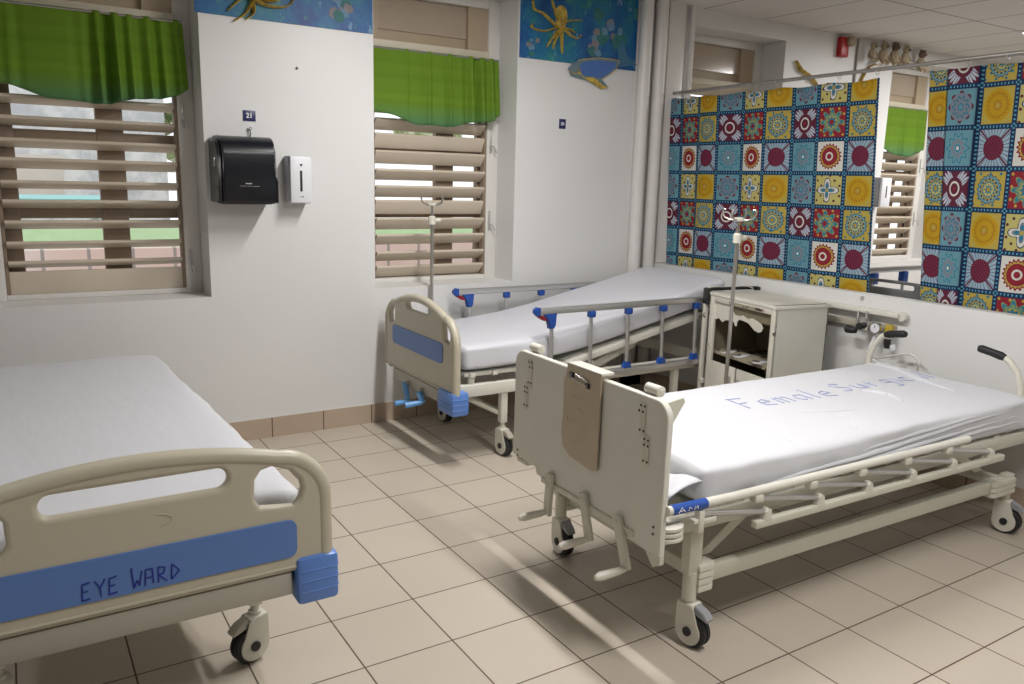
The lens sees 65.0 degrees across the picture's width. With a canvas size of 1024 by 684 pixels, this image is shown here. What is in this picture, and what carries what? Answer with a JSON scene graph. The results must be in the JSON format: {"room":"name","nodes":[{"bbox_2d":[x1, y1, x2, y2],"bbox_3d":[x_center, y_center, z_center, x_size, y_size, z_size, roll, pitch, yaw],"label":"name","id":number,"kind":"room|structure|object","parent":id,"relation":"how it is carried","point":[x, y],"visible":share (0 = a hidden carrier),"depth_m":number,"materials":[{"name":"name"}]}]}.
{"room":"hospital room","nodes":[
{"label":"hospital room","id":0,"kind":"room"},
{"bbox_2d":[0,0,998,421],"bbox_3d":[0.498,-1.099,6.201,14.800,2.960,0.420,-6,13,-32],"label":"wall","id":1,"kind":"structure","parent":0,"point":[288,317],"depth_m":5.00,"materials":[{"name":"white paint"}]},
{"bbox_2d":[0,0,188,103],"bbox_3d":[-2.291,-1.518,4.267,1.066,0.480,0.114,-6,13,-32],"label":"window valance","id":2,"kind":"object","parent":1,"relation":"attached to","point":[50,51],"visible":1,"depth_m":4.28,"materials":[{"name":"green fabric"}]},
{"bbox_2d":[0,0,202,300],"bbox_3d":[-2.346,-1.213,4.447,1.100,1.930,0.195,-6,13,-32],"label":"window","id":3,"kind":"structure","parent":1,"relation":"in","point":[119,277],"depth_m":4.53,"materials":[{"name":"wood"}]},
{"bbox_2d":[208,135,278,203],"bbox_3d":[-1.518,-0.973,4.545,0.329,0.376,0.236,-6,13,-32],"label":"paper towel dispenser","id":4,"kind":"object","parent":1,"relation":"attached to","point":[243,170],"visible":1,"depth_m":4.45,"materials":[{"name":"black plastic"}]},
{"bbox_2d":[242,109,255,121],"bbox_3d":[-1.510,-1.300,4.618,0.078,0.066,0.005,-6,13,-32],"label":"number sign","id":5,"kind":"object","parent":1,"relation":"attached to","point":[247,115],"visible":1,"depth_m":4.62,"materials":[{"name":"blue plastic"}]},
{"bbox_2d":[194,0,372,33],"bbox_3d":[-1.281,-2.065,4.591,1.032,0.515,0.109,-6,13,-32],"label":"mural","id":6,"kind":"object","parent":1,"relation":"attached to","point":[346,15],"visible":1,"depth_m":4.67,"materials":[{"name":"paint"}]},
{"bbox_2d":[284,156,311,202],"bbox_3d":[-1.270,-0.965,4.773,0.132,0.275,0.124,-6,13,-32],"label":"soap dispenser","id":7,"kind":"object","parent":1,"relation":"attached to","point":[297,169],"visible":1,"depth_m":4.72,"materials":[{"name":"grey plastic"}]},
{"bbox_2d":[227,396,427,422],"bbox_3d":[-2.235,0.540,4.556,7.770,0.006,0.006,-6,13,-32],"label":"trim","id":8,"kind":"structure","parent":1,"relation":"attached to","point":[424,396],"depth_m":5.16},
{"bbox_2d":[228,374,639,440],"bbox_3d":[-2.235,0.605,4.566,7.770,0.125,0.012,-6,13,-32],"label":"baseboard","id":9,"kind":"structure","parent":1,"relation":"attached to","point":[350,416],"depth_m":5.25,"materials":[{"name":"tile"}]},
{"bbox_2d":[373,45,499,126],"bbox_3d":[-0.511,-1.684,5.359,1.014,0.474,0.084,-6,14,-33],"label":"window valance","id":10,"kind":"object","parent":1,"relation":"attached to","point":[417,87],"visible":0.92,"depth_m":5.36,"materials":[{"name":"green fabric"}]},
{"bbox_2d":[373,0,500,282],"bbox_3d":[-0.570,-1.388,5.544,1.050,1.930,0.195,-6,13,-32],"label":"window","id":11,"kind":"structure","parent":1,"relation":"in","point":[455,27],"depth_m":5.57,"materials":[{"name":"wood"}]},
{"bbox_2d":[558,118,565,129],"bbox_3d":[0.361,-1.563,5.757,0.064,0.074,0.005,-6,13,-32],"label":"number sign","id":12,"kind":"object","parent":1,"relation":"attached to","point":[562,122],"visible":1,"depth_m":5.75,"materials":[{"name":"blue plastic"}]},
{"bbox_2d":[519,0,638,70],"bbox_3d":[0.494,-2.238,5.687,1.025,0.518,0.078,-6,13,-32],"label":"mural","id":13,"kind":"object","parent":1,"relation":"attached to","point":[566,31],"visible":1,"depth_m":5.68,"materials":[{"name":"paint"}]},
{"bbox_2d":[568,41,635,88],"bbox_3d":[0.666,-2.024,5.839,0.630,0.357,0.011,-6,13,-32],"label":"cutout","id":14,"kind":"object","parent":1,"relation":"attached to","point":[593,70],"visible":1,"depth_m":5.83,"materials":[{"name":"blue paint"}]},
{"bbox_2d":[622,0,654,363],"bbox_3d":[0.962,-1.145,6.157,0.096,2.830,0.096,-6,13,-32],"label":"vertical pipe","id":15,"kind":"object","parent":1,"relation":"attached to","point":[647,6],"visible":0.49,"depth_m":6.04,"materials":[{"name":"white metal"}]},
{"bbox_2d":[636,0,669,362],"bbox_3d":[1.086,-1.157,6.234,0.096,2.830,0.096,-6,13,-32],"label":"vertical pipe","id":16,"kind":"object","parent":1,"relation":"attached to","point":[662,6],"visible":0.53,"depth_m":6.12,"materials":[{"name":"white metal"}]},
{"bbox_2d":[620,0,688,384],"bbox_3d":[1.108,-1.109,6.329,0.490,2.960,0.012,-6,13,-32],"label":"trim","id":17,"kind":"structure","parent":1,"relation":"attached to","point":[655,3],"depth_m":6.17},
{"bbox_2d":[654,1,686,262],"bbox_3d":[1.220,-1.602,6.253,0.169,1.959,0.052,-6,13,-32],"label":"trim","id":18,"kind":"structure","parent":1,"relation":"attached to","point":[674,57],"depth_m":6.17,"materials":[{"name":"white paint"}]},
{"bbox_2d":[685,5,696,98],"bbox_3d":[1.356,-1.127,6.444,0.044,2.959,0.044,-6,13,-32],"label":"vertical pipe","id":19,"kind":"object","parent":1,"relation":"attached to","point":[693,7],"visible":0.34,"depth_m":6.20,"materials":[{"name":"white metal"}]},
{"bbox_2d":[691,33,763,97],"bbox_3d":[1.690,-1.610,6.940,1.080,1.930,0.195,-6,13,-32],"label":"window","id":20,"kind":"structure","parent":1,"relation":"in","point":[717,61],"depth_m":6.84,"materials":[{"name":"wood"}]},
{"bbox_2d":[795,60,817,84],"bbox_3d":[2.566,-2.329,7.000,0.334,0.205,0.108,-6,13,-32],"label":"painted tentacle","id":21,"kind":"object","parent":1,"relation":"attached to","point":[798,65],"visible":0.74,"depth_m":6.94,"materials":[{"name":"yellow paint"}]},
{"bbox_2d":[836,36,855,57],"bbox_3d":[2.979,-2.628,7.144,0.160,0.180,0.095,-6,13,-32],"label":"fire alarm","id":22,"kind":"object","parent":1,"relation":"attached to","point":[843,44],"visible":1,"depth_m":7.12,"materials":[{"name":"red plastic"}]},
{"bbox_2d":[673,50,1023,94],"bbox_3d":[2.845,-1.373,3.666,0.056,0.070,6.090,-6,13,-32],"label":"rail","id":23,"kind":"object","parent":1,"relation":"attached to","point":[1021,52],"visible":1,"depth_m":4.79,"materials":[{"name":"grey metal"}]},
{"bbox_2d":[666,69,879,292],"bbox_3d":[1.708,-1.049,5.561,0.051,1.455,1.837,-6,13,-32],"label":"curtain","id":24,"kind":"object","parent":23,"relation":"hanging from","point":[804,158],"visible":0.88,"depth_m":5.41,"materials":[{"name":"fabric"}]},
{"bbox_2d":[920,55,1023,314],"bbox_3d":[2.749,-0.663,3.930,0.073,1.515,1.667,-6,13,-32],"label":"curtain","id":25,"kind":"object","parent":23,"relation":"hanging from","point":[973,240],"visible":0.82,"depth_m":4.31,"materials":[{"name":"fabric"}]},
{"bbox_2d":[853,38,859,81],"bbox_3d":[3.127,-2.377,7.336,0.017,0.750,0.017,0,12,-10],"label":"conduit","id":26,"kind":"object","parent":1,"relation":"attached to","point":[858,42],"visible":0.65,"depth_m":7.29,"materials":[{"name":"grey metal"}]},
{"bbox_2d":[859,64,878,81],"bbox_3d":[3.296,-2.422,7.445,0.272,0.304,0.076,-6,13,-32],"label":"painted tentacle","id":27,"kind":"object","parent":1,"relation":"attached to","point":[871,65],"visible":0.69,"depth_m":7.38,"materials":[{"name":"yellow paint"}]},
{"bbox_2d":[868,42,878,61],"bbox_3d":[3.280,-2.634,7.296,0.118,0.174,0.093,-6,13,-32],"label":"toy","id":28,"kind":"object","parent":1,"relation":"hanging from","point":[872,53],"visible":1,"depth_m":7.28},
{"bbox_2d":[878,41,889,64],"bbox_3d":[3.414,-2.653,7.381,0.142,0.208,0.103,-6,13,-32],"label":"toy","id":29,"kind":"object","parent":1,"relation":"hanging from","point":[883,55],"visible":0.98,"depth_m":7.35,"materials":[{"name":"beige fabric"}]},
{"bbox_2d":[889,42,900,64],"bbox_3d":[3.558,-2.672,7.469,0.146,0.213,0.104,-6,13,-32],"label":"toy","id":30,"kind":"object","parent":1,"relation":"hanging from","point":[894,56],"visible":0.95,"depth_m":7.44,"materials":[{"name":"beige fabric"}]},
{"bbox_2d":[900,45,911,63],"bbox_3d":[3.703,-2.686,7.558,0.138,0.202,0.101,-6,13,-32],"label":"toy","id":31,"kind":"object","parent":1,"relation":"hanging from","point":[905,58],"visible":0.94,"depth_m":7.53,"materials":[{"name":"beige fabric"}]},
{"bbox_2d":[915,49,927,72],"bbox_3d":[3.922,-2.688,7.698,0.146,0.213,0.104,-6,13,-32],"label":"toy","id":32,"kind":"object","parent":1,"relation":"hanging from","point":[922,53],"visible":0.9,"depth_m":7.67,"materials":[{"name":"beige fabric"}]},
{"bbox_2d":[3,384,1023,683],"bbox_3d":[2.903,1.233,2.678,14.800,0.100,9.650,-6,13,-32],"label":"floor","id":33,"kind":"structure","parent":0,"point":[441,580],"depth_m":3.18,"materials":[{"name":"beige tile"}]},
{"bbox_2d":[0,448,338,683],"bbox_3d":[-1.545,0.545,3.048,1.097,0.876,2.097,-6,13,-32],"label":"hospital bed","id":34,"kind":"object","parent":33,"relation":"on","point":[70,580],"visible":0.84,"depth_m":2.18,"materials":[{"name":"beige plastic"}]},
{"bbox_2d":[0,355,297,552],"bbox_3d":[-1.631,0.352,3.142,0.892,0.139,2.200,-6,14,-34],"label":"mattress","id":35,"kind":"object","parent":34,"relation":"on","point":[54,416],"visible":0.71,"depth_m":3.00,"materials":[{"name":"white fabric"}]},
{"bbox_2d":[420,195,443,300],"bbox_3d":[-0.538,-0.413,5.381,0.152,1.126,0.152,0,11,-7],"label":"stand","id":36,"kind":"object","parent":33,"relation":"on","point":[432,220],"visible":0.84,"depth_m":5.31,"materials":[{"name":"silver metal"}]},
{"bbox_2d":[385,281,709,455],"bbox_3d":[0.264,0.097,5.370,2.223,0.930,0.993,-6,13,-31],"label":"hospital bed","id":37,"kind":"object","parent":33,"relation":"on","point":[421,353],"visible":0.77,"depth_m":4.93,"materials":[{"name":"beige plastic"}]},
{"bbox_2d":[448,267,724,369],"bbox_3d":[0.374,-0.208,5.387,2.040,0.458,0.872,-6,13,-31],"label":"mattress","id":38,"kind":"object","parent":37,"relation":"on","point":[494,339],"visible":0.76,"depth_m":5.18,"materials":[{"name":"white fabric"}]},
{"bbox_2d":[722,208,756,383],"bbox_3d":[1.244,-0.021,4.660,0.512,1.491,0.460,-6,13,-32],"label":"stand","id":39,"kind":"object","parent":33,"relation":"on","point":[738,238],"visible":0.53,"depth_m":4.56,"materials":[{"name":"silver metal"}]},
{"bbox_2d":[697,285,830,387],"bbox_3d":[1.593,0.153,5.191,0.445,0.959,0.713,-3,12,-22],"label":"base cabinet","id":40,"kind":"object","parent":33,"relation":"on","point":[774,334],"visible":0.72,"depth_m":5.00,"materials":[{"name":"white wood"}]},
{"bbox_2d":[713,347,767,369],"bbox_3d":[1.612,0.106,5.156,0.370,0.015,0.612,-3,12,-22],"label":"shelf","id":41,"kind":"object","parent":40,"relation":"attached to","point":[757,357],"depth_m":5.23,"materials":[{"name":"beige wood"}]},
{"bbox_2d":[513,330,1023,647],"bbox_3d":[1.266,0.456,3.623,2.656,0.966,0.994,-5,13,-30],"label":"hospital bed","id":42,"kind":"object","parent":33,"relation":"on","point":[627,493],"visible":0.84,"depth_m":2.98,"materials":[{"name":"beige plastic"}]},
{"bbox_2d":[561,361,613,470],"bbox_3d":[0.269,0.270,2.961,0.070,0.371,0.236,-5,13,-30],"label":"clipboard","id":43,"kind":"object","parent":42,"relation":"hanging from","point":[580,430],"visible":1,"depth_m":2.93,"materials":[{"name":"beige plastic"}]},
{"bbox_2d":[659,363,1023,499],"bbox_3d":[1.286,0.342,3.613,2.264,0.182,0.897,-5,13,-30],"label":"mattress","id":44,"kind":"object","parent":42,"relation":"on","point":[726,438],"visible":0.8,"depth_m":3.39,"materials":[{"name":"white fabric"}]},
{"bbox_2d":[640,262,1023,513],"bbox_3d":[2.721,0.401,3.998,0.097,1.000,6.130,-6,13,-32],"label":"wall","id":45,"kind":"structure","parent":0,"point":[945,339],"depth_m":4.52,"materials":[{"name":"white paint"}]},
{"bbox_2d":[793,296,908,330],"bbox_3d":[2.030,-0.176,4.902,0.055,0.130,0.800,-6,13,-32],"label":"rail","id":46,"kind":"object","parent":45,"relation":"attached to","point":[903,316],"visible":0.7,"depth_m":4.83,"materials":[{"name":"white metal"}]},
{"bbox_2d":[844,310,872,332],"bbox_3d":[2.053,-0.116,4.770,0.085,0.144,0.135,-6,13,-32],"label":"suction regulator","id":47,"kind":"object","parent":46,"relation":"attached to","point":[865,321],"visible":0.96,"depth_m":4.74,"materials":[{"name":"silver metal"}]},
{"bbox_2d":[868,322,895,364],"bbox_3d":[2.161,0.012,4.664,0.105,0.241,0.181,-6,13,-32],"label":"valve","id":48,"kind":"object","parent":46,"relation":"attached to","point":[876,327],"visible":0.63,"depth_m":4.64,"materials":[{"name":"silver metal"}]},
{"bbox_2d":[883,339,890,348],"bbox_3d":[2.169,0.009,4.645,0.040,0.055,0.040,-6,13,-32],"label":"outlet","id":49,"kind":"object","parent":48,"relation":"attached to","point":[887,342],"depth_m":4.63,"materials":[{"name":"black plastic"}]},
{"bbox_2d":[864,350,919,371],"bbox_3d":[2.178,0.197,4.632,0.036,0.299,0.335,-6,14,-34],"label":"hose","id":50,"kind":"object","parent":48,"relation":"attached to","point":[865,351],"visible":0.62,"depth_m":4.57,"materials":[{"name":"white plastic"}]},
{"bbox_2d":[670,0,1023,63],"bbox_3d":[2.981,-1.766,2.075,14.800,0.100,9.650,-6,13,-32],"label":"ceiling","id":51,"kind":"structure","parent":0,"point":[963,28],"depth_m":6.46,"materials":[{"name":"white paint"}]},
{"label":"outside","id":52,"kind":"structure","parent":0,"visible":0},
{"bbox_3d":[-4.287,-1.543,16.361,25.000,0.180,21.650,-6,13,-32],"label":"ground","id":53,"kind":"structure","parent":52,"visible":0},
{"bbox_2d":[19,194,101,219],"bbox_3d":[-7.027,-1.524,12.111,2.000,1.320,2.000,-6,13,-32],"label":"shelter","id":54,"kind":"object","parent":53,"relation":"on","point":[21,196],"visible":0.05,"depth_m":11.82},
{"bbox_2d":[9,84,169,219],"bbox_3d":[-12.297,-4.388,16.083,9.900,5.100,3.400,-6,13,-32],"label":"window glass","id":55,"kind":"object","parent":53,"relation":"on","point":[16,109],"visible":0.21,"depth_m":16.54,"materials":[{"name":"clear glass"}]},
{"bbox_2d":[164,103,174,161],"bbox_3d":[-6.877,-5.415,18.512,3.800,6.409,2.762,-6,13,-32],"label":"tree","id":56,"kind":"object","parent":53,"relation":"on","point":[168,117],"visible":0.02,"depth_m":17.98,"materials":[{"name":"green plant"}]},
{"bbox_2d":[22,227,472,248],"bbox_3d":[-1.822,-1.306,12.408,21.000,1.040,2.700,-6,13,-32],"label":"lawn","id":57,"kind":"structure","parent":53,"relation":"on","point":[135,233],"depth_m":10.12,"materials":[{"name":"green plant"}]},
{"bbox_2d":[24,243,471,270],"bbox_3d":[-1.194,-0.847,10.508,18.000,0.920,0.120,-6,13,-32],"label":"wall","id":58,"kind":"structure","parent":53,"relation":"on","point":[137,252],"depth_m":8.65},
{"bbox_2d":[393,118,461,136],"bbox_3d":[-2.126,-6.431,23.165,4.206,6.807,3.011,-6,13,-32],"label":"tree","id":59,"kind":"object","parent":53,"relation":"on","point":[396,132],"visible":0.02,"depth_m":22.01,"materials":[{"name":"green plant"}]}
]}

